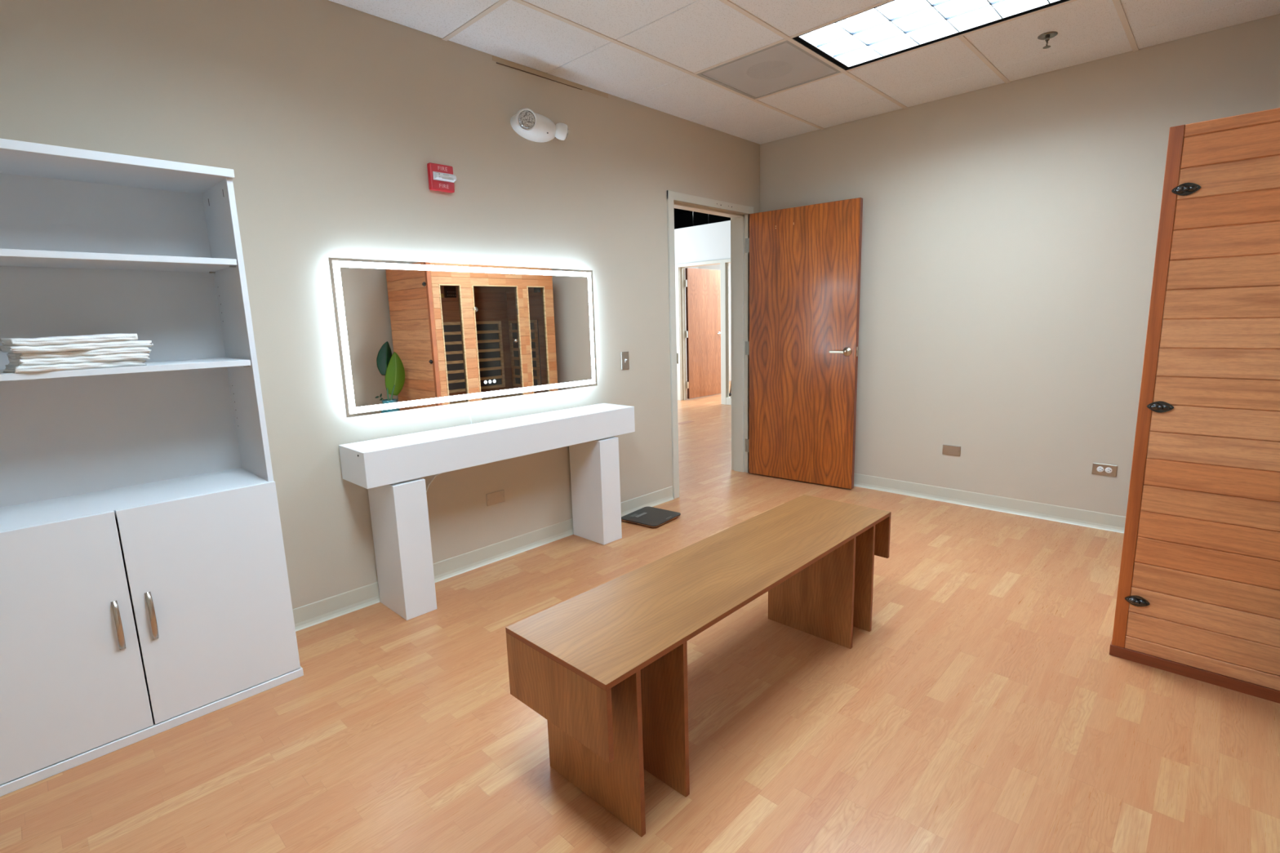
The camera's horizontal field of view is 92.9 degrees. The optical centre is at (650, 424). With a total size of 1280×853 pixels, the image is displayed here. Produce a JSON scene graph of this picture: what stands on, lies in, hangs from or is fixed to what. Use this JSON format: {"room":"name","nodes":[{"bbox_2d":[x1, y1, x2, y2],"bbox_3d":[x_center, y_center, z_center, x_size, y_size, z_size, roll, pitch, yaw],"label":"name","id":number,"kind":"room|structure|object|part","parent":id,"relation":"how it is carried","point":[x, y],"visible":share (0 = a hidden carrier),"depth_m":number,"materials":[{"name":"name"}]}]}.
{"room":"changing room","nodes":[
{"label":"changing room","id":0,"kind":"room"},
{"bbox_2d":[0,0,759,608],"bbox_3d":[0.068,-1.219,4.278,0.150,3.577,8.418,8,14,43],"label":"wall","id":1,"kind":"structure","parent":0,"point":[329,118],"depth_m":2.77,"materials":[{"name":"paint"}]},
{"bbox_2d":[426,162,456,193],"bbox_3d":[-1.012,-1.205,2.967,0.062,0.123,0.124,8,14,43],"label":"fire alarm strobe","id":2,"kind":"object","parent":1,"relation":"attached to","point":[442,178],"visible":1,"depth_m":2.96,"materials":[{"name":"red plastic"}]},
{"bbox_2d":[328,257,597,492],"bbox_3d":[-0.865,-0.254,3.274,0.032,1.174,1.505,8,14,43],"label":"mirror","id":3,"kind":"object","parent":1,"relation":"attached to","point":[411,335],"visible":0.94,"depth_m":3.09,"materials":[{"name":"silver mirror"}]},
{"bbox_3d":[-1.052,0.114,3.148,0.009,0.502,0.314,8,14,43],"label":"power cord","id":4,"kind":"part","parent":3,"relation":"part of","materials":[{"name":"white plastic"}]},
{"bbox_2d":[328,257,597,417],"bbox_3d":[-0.862,-0.485,3.224,0.004,0.702,1.505,8,14,43],"label":"mirror glass","id":5,"kind":"object","parent":3,"relation":"attached to","point":[411,335],"depth_m":3.09,"materials":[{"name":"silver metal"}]},
{"bbox_2d":[292,485,674,631],"bbox_3d":[-0.826,0.711,3.479,0.016,0.099,5.200,8,14,43],"label":"baseboard","id":6,"kind":"structure","parent":1,"relation":"attached to","point":[329,608],"depth_m":3.31,"materials":[{"name":"plastic"}]},
{"bbox_2d":[486,489,505,506],"bbox_3d":[-0.863,0.409,3.402,0.007,0.070,0.115,8,14,43],"label":"outlet cover","id":7,"kind":"object","parent":1,"relation":"attached to","point":[496,497],"visible":1,"depth_m":3.40,"materials":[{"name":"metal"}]},
{"bbox_2d":[510,107,568,142],"bbox_3d":[-0.622,-1.632,3.344,0.215,0.142,0.343,8,14,43],"label":"emergency light","id":8,"kind":"object","parent":1,"relation":"attached to","point":[531,126],"visible":0.93,"depth_m":3.28,"materials":[{"name":"white plastic"}]},
{"bbox_2d":[496,62,582,89],"bbox_3d":[-0.596,-1.913,3.350,0.004,0.007,0.579,8,14,43],"label":"trim","id":9,"kind":"structure","parent":1,"relation":"attached to","point":[496,62],"depth_m":3.31,"materials":[{"name":"brown"}]},
{"bbox_2d":[492,55,608,97],"bbox_3d":[-0.533,-1.942,3.416,0.001,0.024,0.810,8,14,43],"label":"trim","id":10,"kind":"structure","parent":1,"relation":"attached to","point":[495,59],"depth_m":3.37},
{"bbox_2d":[621,351,629,369],"bbox_3d":[-0.160,-0.423,4.022,0.021,0.116,0.069,8,14,43],"label":"light switch","id":11,"kind":"object","parent":1,"relation":"attached to","point":[624,355],"visible":1,"depth_m":4.02,"materials":[{"name":"metal"}]},
{"bbox_2d":[666,190,753,498],"bbox_3d":[0.442,-0.606,4.762,0.196,2.184,1.033,8,14,43],"label":"trim","id":12,"kind":"structure","parent":1,"relation":"attached to","point":[739,215],"depth_m":4.96,"materials":[{"name":"paint"}]},
{"bbox_2d":[745,197,862,488],"bbox_3d":[1.134,-0.591,4.729,0.961,2.110,0.111,7,13,39],"label":"door","id":13,"kind":"structure","parent":1,"relation":"in","point":[805,261],"depth_m":4.68,"materials":[{"name":"brown wood"}]},
{"bbox_3d":[1.381,-0.536,4.478,0.130,0.026,0.030,7,13,39],"label":"lever","id":14,"kind":"part","parent":13,"relation":"part of","materials":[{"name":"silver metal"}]},
{"bbox_3d":[1.437,-0.534,4.462,0.067,0.067,0.042,7,13,39],"label":"lever handle","id":15,"kind":"part","parent":13,"relation":"part of","materials":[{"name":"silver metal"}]},
{"bbox_2d":[0,381,1279,852],"bbox_3d":[0.009,0.211,6.675,10.790,0.061,11.350,8,14,43],"label":"floor","id":16,"kind":"structure","parent":0,"point":[984,706],"depth_m":1.96,"materials":[{"name":"laminate"}]},
{"bbox_2d":[0,138,303,796],"bbox_3d":[-1.813,0.103,2.006,0.424,1.854,0.900,8,14,43],"label":"tall cabinet","id":17,"kind":"object","parent":16,"relation":"on","point":[144,588],"visible":1,"depth_m":2.05,"materials":[{"name":"white laminate"}]},
{"bbox_2d":[3,359,146,373],"bbox_3d":[-1.790,-0.187,1.902,0.226,0.021,0.320,6,12,37],"label":"towel","id":18,"kind":"object","parent":17,"relation":"on","point":[39,368],"visible":0.81,"depth_m":1.82,"materials":[{"name":"fabric"}]},
{"bbox_2d":[7,353,150,366],"bbox_3d":[-1.788,-0.208,1.907,0.228,0.023,0.316,7,13,39],"label":"towel","id":19,"kind":"object","parent":18,"relation":"on","point":[121,357],"visible":0.78,"depth_m":1.83,"materials":[{"name":"fabric"}]},
{"bbox_2d":[6,346,151,359],"bbox_3d":[-1.782,-0.227,1.908,0.225,0.023,0.319,6,12,37],"label":"towel","id":20,"kind":"object","parent":19,"relation":"on","point":[137,349],"visible":0.77,"depth_m":1.84,"materials":[{"name":"fabric"}]},
{"bbox_2d":[0,340,153,353],"bbox_3d":[-1.783,-0.245,1.901,0.228,0.025,0.328,6,12,37],"label":"towel","id":21,"kind":"object","parent":20,"relation":"on","point":[132,344],"visible":0.84,"depth_m":1.82,"materials":[{"name":"fabric"}]},
{"bbox_2d":[0,333,137,346],"bbox_3d":[-1.793,-0.264,1.887,0.226,0.030,0.304,6,12,37],"label":"towel","id":22,"kind":"object","parent":21,"relation":"on","point":[99,338],"visible":0.96,"depth_m":1.81,"materials":[{"name":"fabric"}]},
{"bbox_3d":[-1.824,0.668,1.814,0.016,0.742,0.443,8,14,43],"label":"door","id":23,"kind":"part","parent":17,"relation":"part of","materials":[{"name":"white laminate"}]},
{"bbox_3d":[-1.847,-0.798,1.857,0.398,0.026,0.896,8,14,43],"label":"panel","id":24,"kind":"part","parent":17,"relation":"part of","materials":[{"name":"white laminate"}]},
{"bbox_3d":[-1.835,-0.514,1.901,0.349,0.020,0.850,8,14,43],"label":"shelf","id":25,"kind":"part","parent":17,"relation":"part of","materials":[{"name":"white laminate"}]},
{"bbox_3d":[-1.684,0.640,1.929,0.026,0.164,0.015,8,14,43],"label":"handle","id":26,"kind":"part","parent":17,"relation":"part of","materials":[{"name":"grey metal"}]},
{"bbox_3d":[-1.951,0.082,2.132,0.007,1.798,0.855,8,14,43],"label":"panel","id":27,"kind":"part","parent":17,"relation":"part of","materials":[{"name":"white laminate"}]},
{"bbox_3d":[-1.826,-0.175,1.960,0.349,0.020,0.850,8,14,43],"label":"shelf","id":28,"kind":"part","parent":17,"relation":"part of","materials":[{"name":"white laminate"}]},
{"bbox_3d":[-1.627,0.628,1.989,0.026,0.164,0.015,8,14,43],"label":"handle","id":29,"kind":"part","parent":17,"relation":"part of","materials":[{"name":"grey metal"}]},
{"bbox_3d":[-1.796,1.000,2.169,0.404,0.030,0.900,8,14,43],"label":"panel","id":30,"kind":"part","parent":17,"relation":"part of","materials":[{"name":"white laminate"}]},
{"bbox_3d":[-1.517,0.604,2.133,0.016,0.742,0.443,8,14,43],"label":"door","id":31,"kind":"part","parent":17,"relation":"part of","materials":[{"name":"white laminate"}]},
{"bbox_3d":[-1.529,0.037,2.330,0.380,1.798,0.018,8,14,43],"label":"panel","id":32,"kind":"part","parent":17,"relation":"part of","materials":[{"name":"white laminate"}]},
{"bbox_2d":[338,403,635,620],"bbox_3d":[-0.740,0.384,3.301,0.286,0.799,1.624,8,14,43],"label":"console table","id":33,"kind":"object","parent":16,"relation":"on","point":[391,468],"visible":1,"depth_m":2.90,"materials":[{"name":"white paint"}]},
{"bbox_3d":[-1.169,0.556,2.866,0.285,0.632,0.149,8,14,43],"label":"leg","id":34,"kind":"part","parent":33,"relation":"part of","materials":[{"name":"white paint"}]},
{"bbox_3d":[-0.336,0.383,3.732,0.285,0.632,0.151,8,14,43],"label":"leg","id":35,"kind":"part","parent":33,"relation":"part of","materials":[{"name":"white paint"}]},
{"bbox_2d":[621,506,680,527],"bbox_3d":[0.005,0.621,4.085,0.300,0.024,0.310,6,12,36],"label":"bathroom scale","id":36,"kind":"object","parent":16,"relation":"on","point":[652,517],"visible":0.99,"depth_m":4.06,"materials":[{"name":"black glass"}]},
{"bbox_2d":[505,494,891,836],"bbox_3d":[0.319,0.708,2.199,0.416,0.483,1.656,8,14,43],"label":"bench","id":37,"kind":"object","parent":16,"relation":"on","point":[605,665],"visible":1,"depth_m":1.77,"materials":[{"name":"brown wood"}]},
{"bbox_3d":[-0.246,0.697,1.591,0.416,0.190,0.016,8,14,43],"label":"panel","id":38,"kind":"part","parent":37,"relation":"part of","materials":[{"name":"brown wood"}]},
{"bbox_3d":[-0.163,0.820,1.676,0.386,0.467,0.016,8,14,43],"label":"leg","id":39,"kind":"part","parent":37,"relation":"part of","materials":[{"name":"brown wood"}]},
{"bbox_3d":[-0.041,0.795,1.804,0.386,0.467,0.016,8,14,43],"label":"leg","id":40,"kind":"part","parent":37,"relation":"part of","materials":[{"name":"brown wood"}]},
{"bbox_3d":[0.313,0.478,2.158,0.416,0.016,1.656,8,14,43],"label":"seat","id":41,"kind":"part","parent":37,"relation":"part of","materials":[{"name":"brown wood"}]},
{"bbox_3d":[0.662,0.649,2.534,0.386,0.467,0.016,8,14,43],"label":"leg","id":42,"kind":"part","parent":37,"relation":"part of","materials":[{"name":"brown wood"}]},
{"bbox_3d":[0.784,0.623,2.662,0.386,0.467,0.016,8,14,43],"label":"leg","id":43,"kind":"part","parent":37,"relation":"part of","materials":[{"name":"brown wood"}]},
{"bbox_3d":[0.878,0.463,2.761,0.416,0.190,0.016,8,14,43],"label":"panel","id":44,"kind":"part","parent":37,"relation":"part of","materials":[{"name":"brown wood"}]},
{"bbox_2d":[728,380,731,395],"bbox_3d":[1.454,-0.796,10.234,0.340,0.626,0.200,8,14,43],"label":"metal stand","id":45,"kind":"object","parent":16,"relation":"on","point":[730,393],"visible":0.16,"depth_m":10.28,"materials":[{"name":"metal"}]},
{"bbox_2d":[1109,107,1279,703],"bbox_3d":[2.552,-0.110,2.402,0.939,1.906,1.464,8,14,43],"label":"sauna","id":46,"kind":"object","parent":16,"relation":"on","point":[1198,595],"visible":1,"depth_m":2.05,"materials":[{"name":"brown wood"}]},
{"bbox_3d":[1.809,0.657,2.260,0.052,0.025,0.023,8,14,43],"label":"lever","id":47,"kind":"part","parent":46,"relation":"part of","materials":[{"name":"black metal"}]},
{"bbox_3d":[1.778,-0.072,2.184,0.038,1.864,0.039,8,14,43],"label":"corner post","id":48,"kind":"part","parent":46,"relation":"part of","materials":[{"name":"brown wood"}]},
{"bbox_3d":[1.789,-0.062,2.135,0.052,0.025,0.023,8,14,43],"label":"lever","id":49,"kind":"part","parent":46,"relation":"part of","materials":[{"name":"black metal"}]},
{"bbox_3d":[1.770,-0.779,2.010,0.052,0.025,0.023,8,14,43],"label":"lever","id":50,"kind":"part","parent":46,"relation":"part of","materials":[{"name":"black metal"}]},
{"bbox_2d":[684,266,697,381],"bbox_3d":[1.978,-1.866,10.279,5.350,2.690,2.712,8,14,43],"label":"wall","id":51,"kind":"structure","parent":0,"point":[696,267],"depth_m":12.73,"materials":[{"name":"paint"}]},
{"bbox_2d":[674,220,730,264],"bbox_3d":[0.462,-1.738,9.777,6.850,2.690,0.120,8,14,43],"label":"wall","id":52,"kind":"structure","parent":0,"point":[708,242],"depth_m":9.17,"materials":[{"name":"paint"}]},
{"bbox_2d":[684,267,720,399],"bbox_3d":[0.914,-1.512,10.102,0.096,2.086,0.930,8,14,43],"label":"door","id":53,"kind":"structure","parent":52,"relation":"in","point":[703,289],"depth_m":10.07,"materials":[{"name":"brown wood"}]},
{"bbox_2d":[675,258,731,404],"bbox_3d":[1.205,-1.374,9.136,2.025,2.155,0.150,8,14,43],"label":"trim","id":54,"kind":"structure","parent":52,"relation":"attached to","point":[726,399],"depth_m":9.32,"materials":[{"name":"paint"}]},
{"bbox_2d":[674,208,730,229],"bbox_3d":[-1.491,-3.121,7.484,6.850,0.895,11.300,8,14,43],"label":"ceiling","id":55,"kind":"structure","parent":0,"point":[682,218],"depth_m":12.68,"materials":[{"name":"black paint"}]},
{"bbox_2d":[697,262,731,381],"bbox_3d":[2.397,-2.141,11.791,6.850,2.690,0.100,8,14,43],"label":"wall","id":56,"kind":"structure","parent":0,"point":[717,267],"depth_m":12.52,"materials":[{"name":"paint"}]},
{"bbox_2d":[328,0,1279,144],"bbox_3d":[0.423,-1.706,1.795,3.636,0.018,5.196,8,14,43],"label":"ceiling","id":57,"kind":"structure","parent":0,"point":[697,36],"depth_m":3.07,"materials":[{"name":"tile"}]},
{"bbox_2d":[697,40,840,99],"bbox_3d":[0.672,-2.023,3.438,0.586,0.070,0.586,8,14,43],"label":"ceiling vent","id":58,"kind":"object","parent":57,"relation":"in","point":[784,65],"visible":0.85,"depth_m":3.43,"materials":[{"name":"white metal"}]},
{"bbox_2d":[441,0,1138,129],"bbox_3d":[0.423,-1.705,1.796,3.640,0.024,5.200,8,14,43],"label":"ceiling grid","id":59,"kind":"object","parent":57,"relation":"attached to","point":[1117,3],"depth_m":3.06,"materials":[{"name":"silver metal"}]},
{"bbox_2d":[792,0,1069,70],"bbox_3d":[1.337,-1.945,2.815,1.195,0.091,0.586,8,14,43],"label":"light","id":60,"kind":"object","parent":57,"relation":"attached to","point":[895,27],"visible":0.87,"depth_m":2.98,"materials":[{"name":"white plastic"}]},
{"bbox_2d":[1037,31,1057,48],"bbox_3d":[2.002,-1.933,3.070,0.086,0.057,0.086,8,14,43],"label":"sprinkler head","id":61,"kind":"object","parent":57,"relation":"attached to","point":[1046,36],"visible":1,"depth_m":3.06},
{"bbox_3d":[2.002,-1.934,3.070,0.023,0.056,0.020,-3,10,-7],"label":"frame","id":62,"kind":"part","parent":61,"relation":"part of","materials":[{"name":"silver metal"}]},
{"bbox_2d":[760,13,1279,516],"bbox_3d":[2.333,-0.900,3.849,3.790,2.977,0.120,8,14,43],"label":"wall","id":63,"kind":"structure","parent":0,"point":[1010,231],"depth_m":3.81,"materials":[{"name":"paint"}]},
{"bbox_2d":[942,444,960,456],"bbox_3d":[2.085,0.176,4.213,0.117,0.068,0.007,8,14,43],"label":"outlet cover","id":64,"kind":"object","parent":63,"relation":"attached to","point":[947,449],"visible":1,"depth_m":4.21,"materials":[{"name":"metal"}]},
{"bbox_2d":[853,473,1125,533],"bbox_3d":[2.269,0.520,4.098,3.640,0.099,0.016,8,14,43],"label":"baseboard","id":65,"kind":"structure","parent":63,"relation":"attached to","point":[1102,521],"depth_m":4.05,"materials":[{"name":"plastic"}]},
{"bbox_2d":[1091,462,1117,476],"bbox_3d":[2.709,0.268,3.630,0.119,0.068,0.010,8,14,43],"label":"power outlet","id":66,"kind":"object","parent":63,"relation":"attached to","point":[1097,468],"visible":1,"depth_m":3.63,"materials":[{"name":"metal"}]},
{"bbox_2d":[1096,466,1103,471],"bbox_3d":[2.692,0.267,3.641,0.034,0.034,0.004,8,14,43],"label":"socket","id":67,"kind":"object","parent":66,"relation":"attached to","point":[1099,468],"depth_m":3.64,"materials":[{"name":"white plastic"}]},
{"bbox_2d":[1105,467,1111,473],"bbox_3d":[2.721,0.271,3.614,0.034,0.034,0.004,8,14,43],"label":"socket","id":68,"kind":"object","parent":66,"relation":"attached to","point":[1108,470],"depth_m":3.61,"materials":[{"name":"white plastic"}]}
]}

